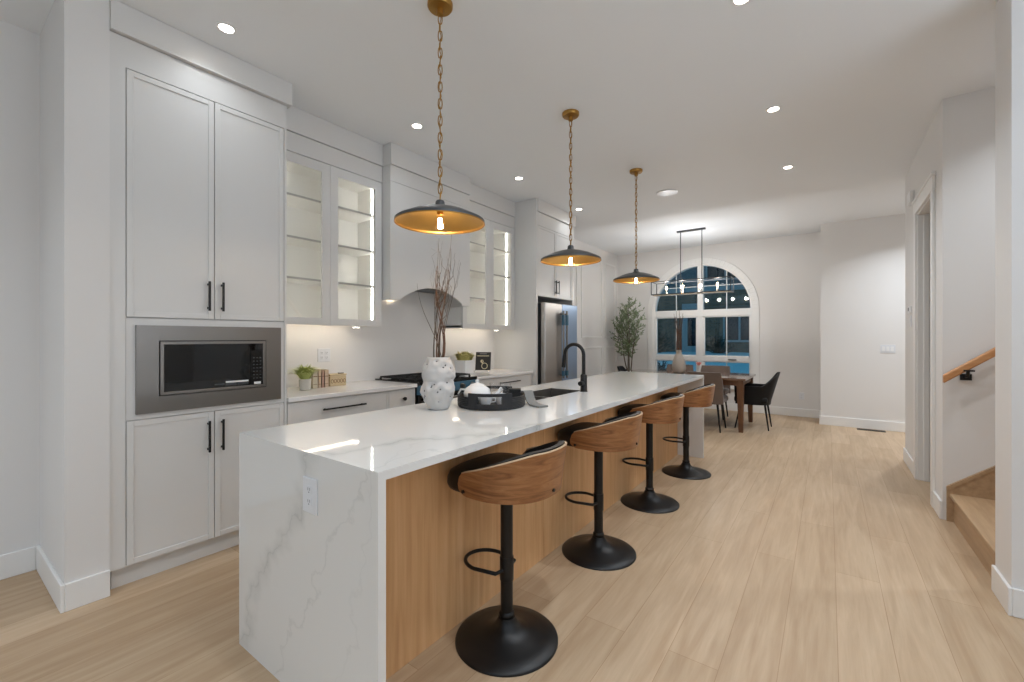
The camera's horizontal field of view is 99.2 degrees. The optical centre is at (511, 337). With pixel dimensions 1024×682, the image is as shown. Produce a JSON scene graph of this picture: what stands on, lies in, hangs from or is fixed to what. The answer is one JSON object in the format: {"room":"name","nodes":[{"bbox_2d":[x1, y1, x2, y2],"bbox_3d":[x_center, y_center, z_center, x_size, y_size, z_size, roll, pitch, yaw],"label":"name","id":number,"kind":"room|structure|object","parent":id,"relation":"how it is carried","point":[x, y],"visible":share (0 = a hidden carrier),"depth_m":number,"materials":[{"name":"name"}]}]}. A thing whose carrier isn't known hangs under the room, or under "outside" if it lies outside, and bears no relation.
{"room":"kitchen","nodes":[
{"label":"kitchen","id":0,"kind":"room"},
{"bbox_2d":[0,0,109,584],"bbox_3d":[-3.859,-0.212,0.516,0.825,3.090,4.906,0,0,36],"label":"wall","id":1,"kind":"structure","parent":0,"point":[55,83],"depth_m":2.26,"materials":[{"name":"white paint"}]},
{"bbox_2d":[0,545,109,613],"bbox_3d":[-3.767,1.266,0.511,0.701,0.135,4.806,0,0,36],"label":"baseboard","id":2,"kind":"structure","parent":1,"relation":"attached to","point":[72,595],"depth_m":2.23,"materials":[{"name":"white paint"}]},
{"bbox_2d":[299,378,310,390],"bbox_3d":[-1.643,0.369,3.461,0.090,0.088,0.090,0,0,36],"label":"pot","id":3,"kind":"object","parent":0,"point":[304,383],"depth_m":3.43,"materials":[{"name":"ceramic"}]},
{"bbox_2d":[287,239,616,387],"bbox_3d":[-0.199,-0.212,6.042,0.164,3.090,8.450,0,0,36],"label":"wall","id":4,"kind":"structure","parent":0,"point":[403,343],"depth_m":4.71,"materials":[{"name":"white paint"}]},
{"bbox_2d":[318,348,329,361],"bbox_3d":[-1.667,0.153,3.870,0.008,0.117,0.118,0,0,36],"label":"outlet","id":5,"kind":"object","parent":4,"relation":"attached to","point":[323,354],"visible":1,"depth_m":3.87,"materials":[{"name":"white"}]},
{"bbox_2d":[287,106,382,326],"bbox_3d":[-1.613,-0.929,3.669,0.362,1.652,0.997,0,0,36],"label":"upper cabinet","id":6,"kind":"object","parent":4,"relation":"attached to","point":[334,172],"visible":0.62,"depth_m":3.72,"materials":[{"name":"white wood"}]},
{"bbox_2d":[287,278,372,289],"bbox_3d":[-1.625,-0.462,3.677,0.308,0.010,0.957,0,0,36],"label":"shelf","id":7,"kind":"object","parent":6,"relation":"attached to","point":[296,282],"depth_m":3.73,"materials":[{"name":"white"}]},
{"bbox_2d":[287,237,373,256],"bbox_3d":[-1.625,-0.775,3.677,0.308,0.010,0.957,0,0,36],"label":"shelf","id":8,"kind":"object","parent":6,"relation":"attached to","point":[298,243],"depth_m":3.72,"materials":[{"name":"white"}]},
{"bbox_2d":[287,194,373,222],"bbox_3d":[-1.625,-1.097,3.677,0.308,0.010,0.957,0,0,36],"label":"shelf","id":9,"kind":"object","parent":6,"relation":"attached to","point":[295,202],"depth_m":3.72,"materials":[{"name":"white"}]},
{"bbox_2d":[381,142,470,307],"bbox_3d":[-0.958,-1.051,4.478,0.472,1.408,1.070,0,0,36],"label":"range hood","id":10,"kind":"object","parent":4,"relation":"attached to","point":[410,179],"visible":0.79,"depth_m":4.19,"materials":[{"name":"white paint"}]},
{"bbox_2d":[441,183,514,329],"bbox_3d":[-0.394,-0.929,5.350,0.362,1.652,0.995,0,0,36],"label":"upper cabinet","id":11,"kind":"object","parent":4,"relation":"attached to","point":[492,247],"visible":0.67,"depth_m":5.48,"materials":[{"name":"white wood"}]},
{"bbox_2d":[470,298,507,303],"bbox_3d":[-0.406,-0.462,5.359,0.308,0.010,0.955,0,0,36],"label":"shelf","id":12,"kind":"object","parent":11,"relation":"attached to","point":[472,300],"depth_m":5.45,"materials":[{"name":"white"}]},
{"bbox_2d":[470,271,509,279],"bbox_3d":[-0.406,-0.775,5.359,0.308,0.010,0.955,0,0,36],"label":"shelf","id":13,"kind":"object","parent":11,"relation":"attached to","point":[475,275],"depth_m":5.42,"materials":[{"name":"white"}]},
{"bbox_2d":[470,243,509,255],"bbox_3d":[-0.406,-1.097,5.359,0.308,0.010,0.955,0,0,36],"label":"shelf","id":14,"kind":"object","parent":11,"relation":"attached to","point":[475,248],"depth_m":5.45,"materials":[{"name":"white"}]},
{"bbox_2d":[576,261,615,377],"bbox_3d":[1.320,-0.217,8.010,0.014,2.600,2.920,0,0,36],"label":"trim","id":15,"kind":"structure","parent":4,"relation":"attached to","point":[600,261],"depth_m":8.62,"materials":[{"name":"white paint"}]},
{"bbox_2d":[454,360,474,372],"bbox_3d":[-0.552,0.336,5.082,0.175,0.155,0.175,0,0,36],"label":"pot","id":16,"kind":"object","parent":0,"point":[461,366],"depth_m":5.02,"materials":[{"name":"white ceramic"}]},
{"bbox_2d":[0,0,997,255],"bbox_3d":[1.269,-1.832,1.921,12.200,0.150,13.800,0,0,36],"label":"ceiling","id":17,"kind":"structure","parent":0,"point":[680,92],"depth_m":3.02,"materials":[{"name":"white paint"}]},
{"bbox_2d":[215,21,236,34],"bbox_3d":[-1.618,-1.754,2.470,0.104,0.006,0.104,0,0,36],"label":"recessed light","id":18,"kind":"object","parent":17,"relation":"in","point":[224,27],"visible":1,"depth_m":2.46,"materials":[{"name":"white plastic"}]},
{"bbox_2d":[411,122,422,128],"bbox_3d":[-0.787,-1.754,3.609,0.104,0.006,0.104,0,0,36],"label":"recessed light","id":19,"kind":"object","parent":17,"relation":"in","point":[415,125],"visible":1,"depth_m":3.60,"materials":[{"name":"white plastic"}]},
{"bbox_2d":[394,0,484,234],"bbox_3d":[-0.378,-1.159,2.293,0.470,1.196,0.470,0,0,36],"label":"pendant lamp","id":20,"kind":"object","parent":17,"relation":"hanging from","point":[437,218],"visible":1,"depth_m":2.31,"materials":[{"name":"gold metal"}]},
{"bbox_2d":[435,199,444,204],"bbox_3d":[-0.378,-0.704,2.293,0.076,0.044,0.076,0,0,36],"label":"socket","id":21,"kind":"object","parent":20,"relation":"attached to","point":[439,201],"depth_m":2.27,"materials":[{"name":"grey"}]},
{"bbox_2d":[514,176,523,179],"bbox_3d":[0.077,-1.754,4.792,0.104,0.006,0.104,0,0,36],"label":"recessed light","id":22,"kind":"object","parent":17,"relation":"in","point":[517,177],"visible":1,"depth_m":4.79,"materials":[{"name":"white plastic"}]},
{"bbox_2d":[541,109,600,265],"bbox_3d":[0.459,-1.159,3.410,0.470,1.196,0.470,0,0,36],"label":"pendant lamp","id":23,"kind":"object","parent":17,"relation":"hanging from","point":[571,256],"visible":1,"depth_m":3.41,"materials":[{"name":"gold metal"}]},
{"bbox_2d":[613,168,659,283],"bbox_3d":[1.301,-1.159,4.572,0.470,1.196,0.470,0,0,36],"label":"pendant lamp","id":24,"kind":"object","parent":17,"relation":"hanging from","point":[636,276],"visible":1,"depth_m":4.56,"materials":[{"name":"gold metal"}]},
{"bbox_2d":[656,189,677,195],"bbox_3d":[1.873,-1.750,5.270,0.250,0.014,0.250,0,0,36],"label":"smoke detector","id":25,"kind":"object","parent":17,"relation":"attached to","point":[667,192],"visible":1,"depth_m":5.23,"materials":[{"name":"white"}]},
{"bbox_2d":[651,227,733,296],"bbox_3d":[2.904,-1.233,7.072,1.213,1.047,0.293,0,0,36],"label":"chandelier","id":26,"kind":"object","parent":17,"relation":"hanging from","point":[703,228],"visible":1,"depth_m":7.03,"materials":[{"name":"grey"}]},
{"bbox_2d":[731,0,750,5],"bbox_3d":[1.189,-1.754,2.254,0.104,0.006,0.104,0,0,36],"label":"recessed light","id":27,"kind":"object","parent":17,"relation":"in","point":[733,2],"visible":1,"depth_m":2.28,"materials":[{"name":"white plastic"}]},
{"bbox_2d":[766,105,780,112],"bbox_3d":[2.005,-1.754,3.345,0.104,0.006,0.104,0,0,36],"label":"recessed light","id":28,"kind":"object","parent":17,"relation":"in","point":[775,108],"visible":1,"depth_m":3.34,"materials":[{"name":"white plastic"}]},
{"bbox_2d":[782,165,793,168],"bbox_3d":[2.837,-1.754,4.484,0.104,0.006,0.104,0,0,36],"label":"recessed light","id":29,"kind":"object","parent":17,"relation":"in","point":[787,166],"visible":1,"depth_m":4.48,"materials":[{"name":"white plastic"}]},
{"bbox_2d":[0,408,1023,681],"bbox_3d":[1.269,1.393,1.921,12.200,0.120,13.800,0,0,36],"label":"floor","id":30,"kind":"structure","parent":0,"point":[809,550],"depth_m":2.21,"materials":[{"name":"brown wood"}]},
{"bbox_2d":[110,0,291,588],"bbox_3d":[-2.051,-0.211,2.818,0.651,3.088,0.941,0,0,36],"label":"tall cabinet","id":31,"kind":"object","parent":30,"relation":"on","point":[198,130],"visible":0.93,"depth_m":2.53,"materials":[{"name":"white paint"}]},
{"bbox_2d":[135,325,280,414],"bbox_3d":[-1.970,0.172,2.780,0.446,0.482,0.765,0,0,36],"label":"microwave","id":32,"kind":"object","parent":31,"relation":"in","point":[177,367],"visible":1,"depth_m":2.59,"materials":[{"name":"silver metal"}]},
{"bbox_2d":[287,388,414,424],"bbox_3d":[-1.448,0.890,3.649,0.651,0.886,1.156,0,0,36],"label":"base cabinet","id":33,"kind":"object","parent":30,"relation":"on","point":[317,409],"visible":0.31,"depth_m":3.38,"materials":[{"name":"white paint"}]},
{"bbox_2d":[287,380,416,402],"bbox_3d":[-1.452,0.429,3.654,0.640,0.032,1.160,0,0,36],"label":"countertop","id":34,"kind":"structure","parent":33,"relation":"on","point":[294,394],"depth_m":3.49,"materials":[{"name":"white stone"}]},
{"bbox_2d":[288,364,324,390],"bbox_3d":[-1.639,0.306,3.463,0.389,0.213,0.374,0,0,13],"label":"potted grass","id":35,"kind":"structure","parent":34,"relation":"on","point":[304,373],"depth_m":3.42,"materials":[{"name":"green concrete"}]},
{"bbox_2d":[310,370,317,388],"bbox_3d":[-1.655,0.338,3.604,0.111,0.150,0.043,0,0,36],"label":"book","id":36,"kind":"object","parent":34,"relation":"on","point":[314,379],"visible":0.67,"depth_m":3.57,"materials":[{"name":"paper"}]},
{"bbox_2d":[315,369,321,387],"bbox_3d":[-1.632,0.339,3.635,0.111,0.148,0.029,0,0,36],"label":"book","id":37,"kind":"object","parent":34,"relation":"on","point":[319,371],"visible":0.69,"depth_m":3.61,"materials":[{"name":"paper"}]},
{"bbox_2d":[322,370,323,387],"bbox_3d":[-1.615,0.341,3.659,0.111,0.144,0.023,0,0,36],"label":"book","id":38,"kind":"object","parent":34,"relation":"on","point":[322,370],"visible":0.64,"depth_m":3.62,"materials":[{"name":"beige paper"}]},
{"bbox_2d":[318,369,328,386],"bbox_3d":[-1.596,0.340,3.685,0.111,0.146,0.035,0,0,36],"label":"book","id":39,"kind":"object","parent":34,"relation":"on","point":[326,372],"visible":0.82,"depth_m":3.65,"materials":[{"name":"paper"}]},
{"bbox_2d":[329,372,346,385],"bbox_3d":[-1.534,0.358,3.796,0.086,0.110,0.161,0,0,36],"label":"trinket box","id":40,"kind":"object","parent":34,"relation":"on","point":[335,379],"visible":0.94,"depth_m":3.77,"materials":[{"name":"beige"}]},
{"bbox_2d":[375,373,476,403],"bbox_3d":[-0.836,0.844,4.416,0.702,0.938,0.794,0,0,36],"label":"gas range","id":41,"kind":"object","parent":30,"relation":"on","point":[461,380],"visible":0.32,"depth_m":4.29,"materials":[{"name":"black metal"}]},
{"bbox_2d":[375,375,476,385],"bbox_3d":[-0.859,0.417,4.433,0.645,0.032,0.794,0,0,36],"label":"cooktop","id":42,"kind":"object","parent":41,"relation":"in","point":[417,379],"depth_m":4.28,"materials":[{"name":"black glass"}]},
{"bbox_2d":[239,371,703,681],"bbox_3d":[0.473,0.873,3.376,0.962,0.920,4.338,0,0,36],"label":"countertop","id":43,"kind":"structure","parent":30,"relation":"on","point":[312,588],"depth_m":1.68,"materials":[{"name":"stone"}]},
{"bbox_2d":[303,476,317,515],"bbox_3d":[-0.722,0.563,1.558,0.092,0.125,0.008,0,0,36],"label":"outlet","id":44,"kind":"object","parent":43,"relation":"attached to","point":[310,486],"visible":1,"depth_m":1.55,"materials":[{"name":"white"}]},
{"bbox_2d":[307,497,311,506],"bbox_3d":[-0.724,0.584,1.555,0.032,0.030,0.002,0,0,36],"label":"socket","id":45,"kind":"object","parent":44,"relation":"attached to","point":[309,499],"depth_m":1.55,"materials":[{"name":"grey"}]},
{"bbox_2d":[307,485,311,494],"bbox_3d":[-0.724,0.542,1.555,0.032,0.030,0.002,0,0,36],"label":"socket","id":46,"kind":"object","parent":44,"relation":"attached to","point":[309,487],"depth_m":1.55,"materials":[{"name":"grey"}]},
{"bbox_2d":[420,357,455,409],"bbox_3d":[-0.428,0.262,2.536,0.198,0.302,0.204,0,0,36],"label":"ceramic vase","id":47,"kind":"object","parent":43,"relation":"on","point":[437,390],"visible":0.99,"depth_m":2.47,"materials":[{"name":"grey ceramic"}]},
{"bbox_2d":[417,286,441,356],"bbox_3d":[-0.475,-0.017,2.520,0.150,0.600,0.018,0,0,-5],"label":"twig","id":48,"kind":"object","parent":47,"relation":"in","point":[417,286],"visible":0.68,"depth_m":2.52,"materials":[{"name":"brown"}]},
{"bbox_2d":[430,251,439,356],"bbox_3d":[-0.433,-0.121,2.541,0.040,0.809,0.122,0,0,-37],"label":"twig","id":49,"kind":"object","parent":47,"relation":"in","point":[436,251],"visible":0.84,"depth_m":2.54,"materials":[{"name":"brown"}]},
{"bbox_2d":[434,290,439,353],"bbox_3d":[-0.425,-0.057,2.552,0.060,0.680,0.032,0,0,0],"label":"twig","id":50,"kind":"object","parent":47,"relation":"in","point":[435,290],"visible":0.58,"depth_m":2.55,"materials":[{"name":"brown"}]},
{"bbox_2d":[433,244,444,318],"bbox_3d":[-0.441,-0.147,2.572,0.115,0.861,0.063,0,0,36],"label":"twig","id":51,"kind":"object","parent":47,"relation":"in","point":[438,244],"visible":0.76,"depth_m":2.54,"materials":[{"name":"brown"}]},
{"bbox_2d":[433,271,445,356],"bbox_3d":[-0.428,-0.063,2.556,0.076,0.694,0.068,0,0,-31],"label":"twig","id":52,"kind":"object","parent":47,"relation":"in","point":[445,271],"visible":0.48,"depth_m":2.56,"materials":[{"name":"brown"}]},
{"bbox_2d":[436,296,444,356],"bbox_3d":[-0.418,-0.021,2.512,0.043,0.609,0.078,0,0,-39],"label":"twig","id":53,"kind":"object","parent":47,"relation":"in","point":[437,296],"visible":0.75,"depth_m":2.49,"materials":[{"name":"brown"}]},
{"bbox_2d":[435,269,447,356],"bbox_3d":[-0.407,-0.066,2.512,0.072,0.702,0.039,0,0,36],"label":"twig","id":54,"kind":"object","parent":47,"relation":"in","point":[436,269],"visible":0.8,"depth_m":2.51,"materials":[{"name":"brown"}]},
{"bbox_2d":[433,234,451,345],"bbox_3d":[-0.409,-0.157,2.521,0.134,0.880,0.052,0,0,36],"label":"twig","id":55,"kind":"object","parent":47,"relation":"in","point":[451,234],"visible":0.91,"depth_m":2.50,"materials":[{"name":"brown"}]},
{"bbox_2d":[436,285,448,356],"bbox_3d":[-0.412,-0.016,2.521,0.113,0.602,0.030,0,0,18],"label":"twig","id":56,"kind":"object","parent":47,"relation":"in","point":[436,285],"visible":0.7,"depth_m":2.52,"materials":[{"name":"brown"}]},
{"bbox_2d":[438,270,450,356],"bbox_3d":[-0.404,-0.057,2.585,0.081,0.681,0.112,0,0,-6],"label":"twig","id":57,"kind":"object","parent":47,"relation":"in","point":[448,270],"visible":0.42,"depth_m":2.56,"materials":[{"name":"brown"}]},
{"bbox_2d":[438,255,454,352],"bbox_3d":[-0.379,-0.117,2.515,0.132,0.800,0.052,0,0,36],"label":"twig","id":58,"kind":"object","parent":47,"relation":"in","point":[454,255],"visible":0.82,"depth_m":2.51,"materials":[{"name":"brown"}]},
{"bbox_2d":[445,257,460,328],"bbox_3d":[-0.350,-0.109,2.564,0.107,0.785,0.089,0,0,-1],"label":"twig","id":59,"kind":"object","parent":47,"relation":"in","point":[447,257],"visible":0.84,"depth_m":2.56,"materials":[{"name":"brown"}]},
{"bbox_2d":[457,386,524,410],"bbox_3d":[-0.126,0.365,2.675,0.415,0.096,0.436,0,0,-23],"label":"serving tray","id":60,"kind":"object","parent":43,"relation":"on","point":[508,402],"visible":0.84,"depth_m":2.49,"materials":[{"name":"black wicker"}]},
{"bbox_2d":[458,379,501,403],"bbox_3d":[-0.201,0.329,2.701,0.252,0.145,0.170,0,0,-16],"label":"teapot","id":61,"kind":"object","parent":60,"relation":"on","point":[477,388],"visible":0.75,"depth_m":2.65,"materials":[{"name":"white ceramic"}]},
{"bbox_2d":[480,397,495,404],"bbox_3d":[-0.150,0.370,2.563,0.076,0.062,0.085,0,0,36],"label":"cup","id":62,"kind":"object","parent":60,"relation":"on","point":[484,400],"visible":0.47,"depth_m":2.53,"materials":[{"name":"white ceramic"}]},
{"bbox_2d":[495,393,504,403],"bbox_3d":[-0.066,0.370,2.652,0.074,0.062,0.086,0,0,36],"label":"cup","id":63,"kind":"object","parent":60,"relation":"on","point":[498,399],"visible":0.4,"depth_m":2.62,"materials":[{"name":"white ceramic"}]},
{"bbox_2d":[509,388,520,396],"bbox_3d":[0.017,0.356,2.676,0.074,0.090,0.064,0,0,2],"label":"box","id":64,"kind":"object","parent":60,"relation":"on","point":[515,392],"visible":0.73,"depth_m":2.65,"materials":[{"name":"black"}]},
{"bbox_2d":[521,390,547,407],"bbox_3d":[0.139,0.370,2.657,0.082,0.084,0.187,0,0,-35],"label":"napkin","id":65,"kind":"object","parent":43,"relation":"on","point":[529,395],"visible":0.95,"depth_m":2.68,"materials":[{"name":"grey fabric"}]},
{"bbox_2d":[525,388,579,399],"bbox_3d":[0.231,0.540,3.236,0.294,0.250,0.709,0,0,36],"label":"sink","id":66,"kind":"object","parent":43,"relation":"in","point":[550,392],"visible":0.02,"depth_m":3.52,"materials":[{"name":"black metal"}]},
{"bbox_2d":[561,343,587,391],"bbox_3d":[0.477,0.225,3.400,0.224,0.376,0.092,0,0,36],"label":"faucet","id":67,"kind":"object","parent":43,"relation":"on","point":[582,383],"visible":1,"depth_m":3.36,"materials":[{"name":"black metal"}]},
{"bbox_2d":[479,374,531,391],"bbox_3d":[-0.311,0.890,5.218,0.651,0.886,1.108,0,0,36],"label":"base cabinet","id":68,"kind":"object","parent":30,"relation":"on","point":[517,381],"visible":0.14,"depth_m":5.13,"materials":[{"name":"white paint"}]},
{"bbox_2d":[455,369,532,379],"bbox_3d":[-0.316,0.429,5.220,0.640,0.032,1.113,0,0,36],"label":"countertop","id":69,"kind":"structure","parent":68,"relation":"on","point":[493,373],"depth_m":5.12,"materials":[{"name":"white stone"}]},
{"bbox_2d":[454,351,475,372],"bbox_3d":[-0.549,0.282,5.091,0.314,0.262,0.328,0,0,36],"label":"potted succulent","id":70,"kind":"object","parent":69,"relation":"on","point":[464,363],"visible":0.99,"depth_m":5.02,"materials":[{"name":"ceramic"}]},
{"bbox_2d":[475,352,490,371],"bbox_3d":[-0.362,0.295,5.381,0.190,0.236,0.109,0,0,12],"label":"book","id":71,"kind":"object","parent":69,"relation":"on","point":[483,359],"visible":1,"depth_m":5.39,"materials":[{"name":"grey paper"}]},
{"bbox_2d":[447,441,566,677],"bbox_3d":[-0.010,0.892,1.929,0.489,0.882,0.494,0,0,36],"label":"bar stool","id":72,"kind":"object","parent":30,"relation":"on","point":[505,640],"visible":1,"depth_m":1.83,"materials":[{"name":"black metal"}]},
{"bbox_2d":[386,386,677,679],"bbox_3d":[0.358,0.889,3.459,0.692,0.888,4.276,0,0,36],"label":"kitchen island","id":73,"kind":"object","parent":30,"relation":"on","point":[431,527],"visible":0.27,"depth_m":2.05,"materials":[{"name":"brown wood"}]},
{"bbox_2d":[494,198,575,384],"bbox_3d":[0.344,-0.211,6.071,0.710,3.088,1.035,0,0,36],"label":"surround","id":74,"kind":"object","parent":30,"relation":"on","point":[542,229],"visible":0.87,"depth_m":5.62,"materials":[{"name":"white paint"}]},
{"bbox_2d":[538,302,576,383],"bbox_3d":[0.400,0.431,6.022,0.798,1.765,0.870,0,0,36],"label":"fridge","id":75,"kind":"object","parent":30,"relation":"on","point":[557,323],"visible":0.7,"depth_m":5.70,"materials":[{"name":"grey metal"}]},
{"bbox_2d":[557,411,642,570],"bbox_3d":[0.554,0.892,2.712,0.489,0.882,0.494,0,0,34],"label":"bar stool","id":76,"kind":"object","parent":30,"relation":"on","point":[598,551],"visible":0.98,"depth_m":2.61,"materials":[{"name":"black leather"}]},
{"bbox_2d":[617,366,626,371],"bbox_3d":[2.120,0.917,7.553,0.574,0.837,0.504,0,0,36],"label":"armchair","id":77,"kind":"object","parent":30,"relation":"on","point":[620,368],"visible":0.02,"depth_m":7.70,"materials":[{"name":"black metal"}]},
{"bbox_2d":[609,297,645,370],"bbox_3d":[2.283,0.252,8.658,0.677,2.162,0.728,0,0,-13],"label":"tree","id":78,"kind":"object","parent":30,"relation":"on","point":[626,314],"visible":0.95,"depth_m":8.58,"materials":[{"name":"green plant"}]},
{"bbox_2d":[617,394,684,513],"bbox_3d":[1.128,0.892,3.524,0.489,0.882,0.494,0,0,37],"label":"bar stool","id":79,"kind":"object","parent":30,"relation":"on","point":[668,410],"visible":0.94,"depth_m":3.42,"materials":[{"name":"black leather"}]},
{"bbox_2d":[666,364,693,370],"bbox_3d":[2.915,0.909,7.726,0.490,0.851,0.592,0,0,36],"label":"dining chair","id":80,"kind":"object","parent":30,"relation":"on","point":[669,366],"visible":0.11,"depth_m":7.83,"materials":[{"name":"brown fabric"}]},
{"bbox_2d":[660,384,714,479],"bbox_3d":[1.738,0.892,4.311,0.489,0.882,0.494,0,0,35],"label":"bar stool","id":81,"kind":"object","parent":30,"relation":"on","point":[702,396],"visible":0.91,"depth_m":4.22,"materials":[{"name":"black metal"}]},
{"bbox_2d":[628,369,755,432],"bbox_3d":[2.793,0.952,7.047,1.890,0.762,1.070,0,0,36],"label":"dining table","id":82,"kind":"object","parent":30,"relation":"on","point":[739,380],"visible":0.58,"depth_m":6.25,"materials":[{"name":"brown wood"}]},
{"bbox_2d":[672,350,685,372],"bbox_3d":[2.736,0.384,7.156,0.224,0.375,0.224,0,0,36],"label":"vase","id":83,"kind":"object","parent":82,"relation":"on","point":[678,364],"visible":0.99,"depth_m":7.08,"materials":[{"name":"beige"}]},
{"bbox_2d":[696,362,701,371],"bbox_3d":[2.946,0.475,6.882,0.086,0.193,0.079,0,0,-32],"label":"flower vase","id":84,"kind":"object","parent":82,"relation":"on","point":[698,365],"visible":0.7,"depth_m":6.86,"materials":[{"name":"white ceramic"}]},
{"bbox_2d":[687,371,727,432],"bbox_3d":[2.848,0.909,6.364,0.490,0.851,0.592,0,0,36],"label":"dining chair","id":85,"kind":"object","parent":30,"relation":"on","point":[719,398],"visible":0.43,"depth_m":6.10,"materials":[{"name":"brown fabric"}]},
{"bbox_2d":[700,365,730,419],"bbox_3d":[3.397,0.909,7.377,0.490,0.851,0.592,0,0,36],"label":"dining chair","id":86,"kind":"object","parent":30,"relation":"on","point":[705,368],"visible":0.34,"depth_m":7.47,"materials":[{"name":"brown fabric"}]},
{"bbox_2d":[734,372,779,430],"bbox_3d":[3.657,0.917,6.489,0.574,0.837,0.504,0,0,36],"label":"armchair","id":87,"kind":"object","parent":30,"relation":"on","point":[754,394],"visible":0.82,"depth_m":6.29,"materials":[{"name":"black fabric"}]},
{"bbox_2d":[857,428,885,431],"bbox_3d":[5.177,1.330,6.289,0.320,0.007,0.120,0,0,36],"label":"floor vent","id":88,"kind":"object","parent":30,"relation":"in","point":[857,428],"visible":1,"depth_m":6.26,"materials":[{"name":"black metal"}]},
{"bbox_2d":[946,465,994,575],"bbox_3d":[3.629,0.464,2.195,1.900,1.739,1.084,0,0,36],"label":"staircase","id":89,"kind":"structure","parent":30,"relation":"on","point":[970,500],"depth_m":2.95,"materials":[{"name":"brown wood"}]},
{"bbox_2d":[617,232,820,409],"bbox_3d":[3.768,-0.212,8.298,3.640,3.090,0.160,0,0,36],"label":"wall","id":90,"kind":"structure","parent":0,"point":[784,272],"depth_m":7.58,"materials":[{"name":"white paint"}]},
{"bbox_2d":[648,258,758,389],"bbox_3d":[3.614,-0.289,8.367,2.040,2.465,0.190,0,0,36],"label":"window","id":91,"kind":"structure","parent":90,"relation":"attached to","point":[752,312],"depth_m":8.33,"materials":[{"name":"white paint"}]},
{"bbox_2d":[704,403,819,417],"bbox_3d":[3.678,1.266,8.255,3.545,0.135,0.016,0,0,36],"label":"baseboard","id":92,"kind":"structure","parent":90,"relation":"attached to","point":[798,412],"depth_m":7.56,"materials":[{"name":"white paint"}]},
{"bbox_2d":[821,214,904,422],"bbox_3d":[7.331,-0.212,5.252,5.895,3.090,0.610,0,0,36],"label":"wall","id":93,"kind":"structure","parent":0,"point":[863,260],"depth_m":6.43,"materials":[{"name":"white paint"}]},
{"bbox_2d":[819,410,904,431],"bbox_3d":[7.312,1.266,5.240,5.911,0.135,0.600,0,0,36],"label":"baseboard","id":94,"kind":"structure","parent":93,"relation":"attached to","point":[824,420],"depth_m":6.43,"materials":[{"name":"white paint"}]},
{"bbox_2d":[880,345,894,352],"bbox_3d":[5.402,0.158,6.268,0.164,0.117,0.010,0,0,36],"label":"light switch","id":95,"kind":"object","parent":93,"relation":"attached to","point":[883,348],"visible":1,"depth_m":6.27,"materials":[{"name":"white"}]},
{"bbox_2d":[905,93,965,519],"bbox_3d":[3.772,-0.212,3.942,0.120,3.090,1.910,0,0,36],"label":"wall","id":96,"kind":"structure","parent":0,"point":[942,150],"depth_m":3.19,"materials":[{"name":"white paint"}]},
{"bbox_2d":[907,190,913,205],"bbox_3d":[3.961,-1.387,4.336,0.037,0.110,0.190,0,0,36],"label":"door chime","id":97,"kind":"object","parent":96,"relation":"attached to","point":[910,197],"visible":0.92,"depth_m":4.27,"materials":[{"name":"white plastic"}]},
{"bbox_2d":[912,171,935,507],"bbox_3d":[3.628,0.016,3.768,0.148,2.635,0.990,0,0,36],"label":"trim","id":98,"kind":"structure","parent":96,"relation":"attached to","point":[926,215],"depth_m":4.05,"materials":[{"name":"white paint"}]},
{"bbox_2d":[966,87,994,476],"bbox_3d":[5.319,-0.212,1.714,5.000,3.090,0.120,0,0,36],"label":"wall","id":99,"kind":"structure","parent":0,"point":[980,104],"depth_m":3.09,"materials":[{"name":"white paint"}]},
{"bbox_2d":[943,347,994,382],"bbox_3d":[3.907,-0.457,2.602,1.928,1.561,0.100,0,0,36],"label":"handrail","id":100,"kind":"object","parent":99,"relation":"attached to","point":[989,354],"visible":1,"depth_m":3.07,"materials":[{"name":"brown wood"}]},
{"bbox_2d":[995,0,1023,589],"bbox_3d":[4.535,-0.212,0.707,5.086,3.090,0.252,0,0,36],"label":"wall","id":101,"kind":"structure","parent":0,"point":[1009,14],"depth_m":2.11,"materials":[{"name":"white paint"}]},
{"bbox_2d":[991,565,1023,618],"bbox_3d":[3.634,1.266,1.351,2.901,0.135,0.267,0,0,36],"label":"baseboard","id":102,"kind":"structure","parent":101,"relation":"attached to","point":[1011,599],"depth_m":2.10,"materials":[{"name":"white paint"}]},
{"bbox_3d":[5.874,-0.212,2.479,5.000,3.090,1.810,0,0,36],"label":"wall","id":103,"kind":"structure","parent":0,"visible":0},
{"bbox_2d":[903,448,941,518],"bbox_3d":[5.470,1.266,2.720,4.336,0.135,1.926,0,0,36],"label":"baseboard","id":104,"kind":"structure","parent":103,"relation":"attached to","point":[937,502],"depth_m":3.40,"materials":[{"name":"white paint"}]},
{"label":"outside","id":105,"kind":"structure","parent":0,"visible":0},
{"bbox_2d":[658,351,748,373],"bbox_3d":[8.341,0.972,11.505,32.000,0.960,10.380,0,0,36],"label":"ground","id":106,"kind":"structure","parent":105,"point":[734,367],"depth_m":11.93,"materials":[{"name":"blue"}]},
{"bbox_2d":[658,361,665,369],"bbox_3d":[3.523,0.844,10.486,1.324,0.815,1.016,0,0,10],"label":"shrub","id":107,"kind":"object","parent":106,"relation":"on","point":[662,367],"visible":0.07,"depth_m":10.38,"materials":[{"name":"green plant"}]},
{"bbox_2d":[658,323,675,352],"bbox_3d":[5.373,-0.004,16.678,1.754,1.271,1.814,0,0,5],"label":"shrub","id":108,"kind":"object","parent":106,"relation":"on","point":[663,339],"visible":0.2,"depth_m":16.38,"materials":[{"name":"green plant"}]},
{"bbox_2d":[657,266,749,352],"bbox_3d":[8.073,-3.117,19.653,23.000,7.900,4.700,0,0,36],"label":"house","id":109,"kind":"structure","parent":106,"relation":"on","point":[737,327],"depth_m":17.69,"materials":[{"name":"brick"}]},
{"bbox_2d":[705,335,737,352],"bbox_3d":[7.449,0.247,15.646,1.228,0.768,1.280,0,0,36],"label":"shrub","id":110,"kind":"object","parent":106,"relation":"on","point":[718,347],"visible":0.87,"depth_m":15.54,"materials":[{"name":"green plant"}]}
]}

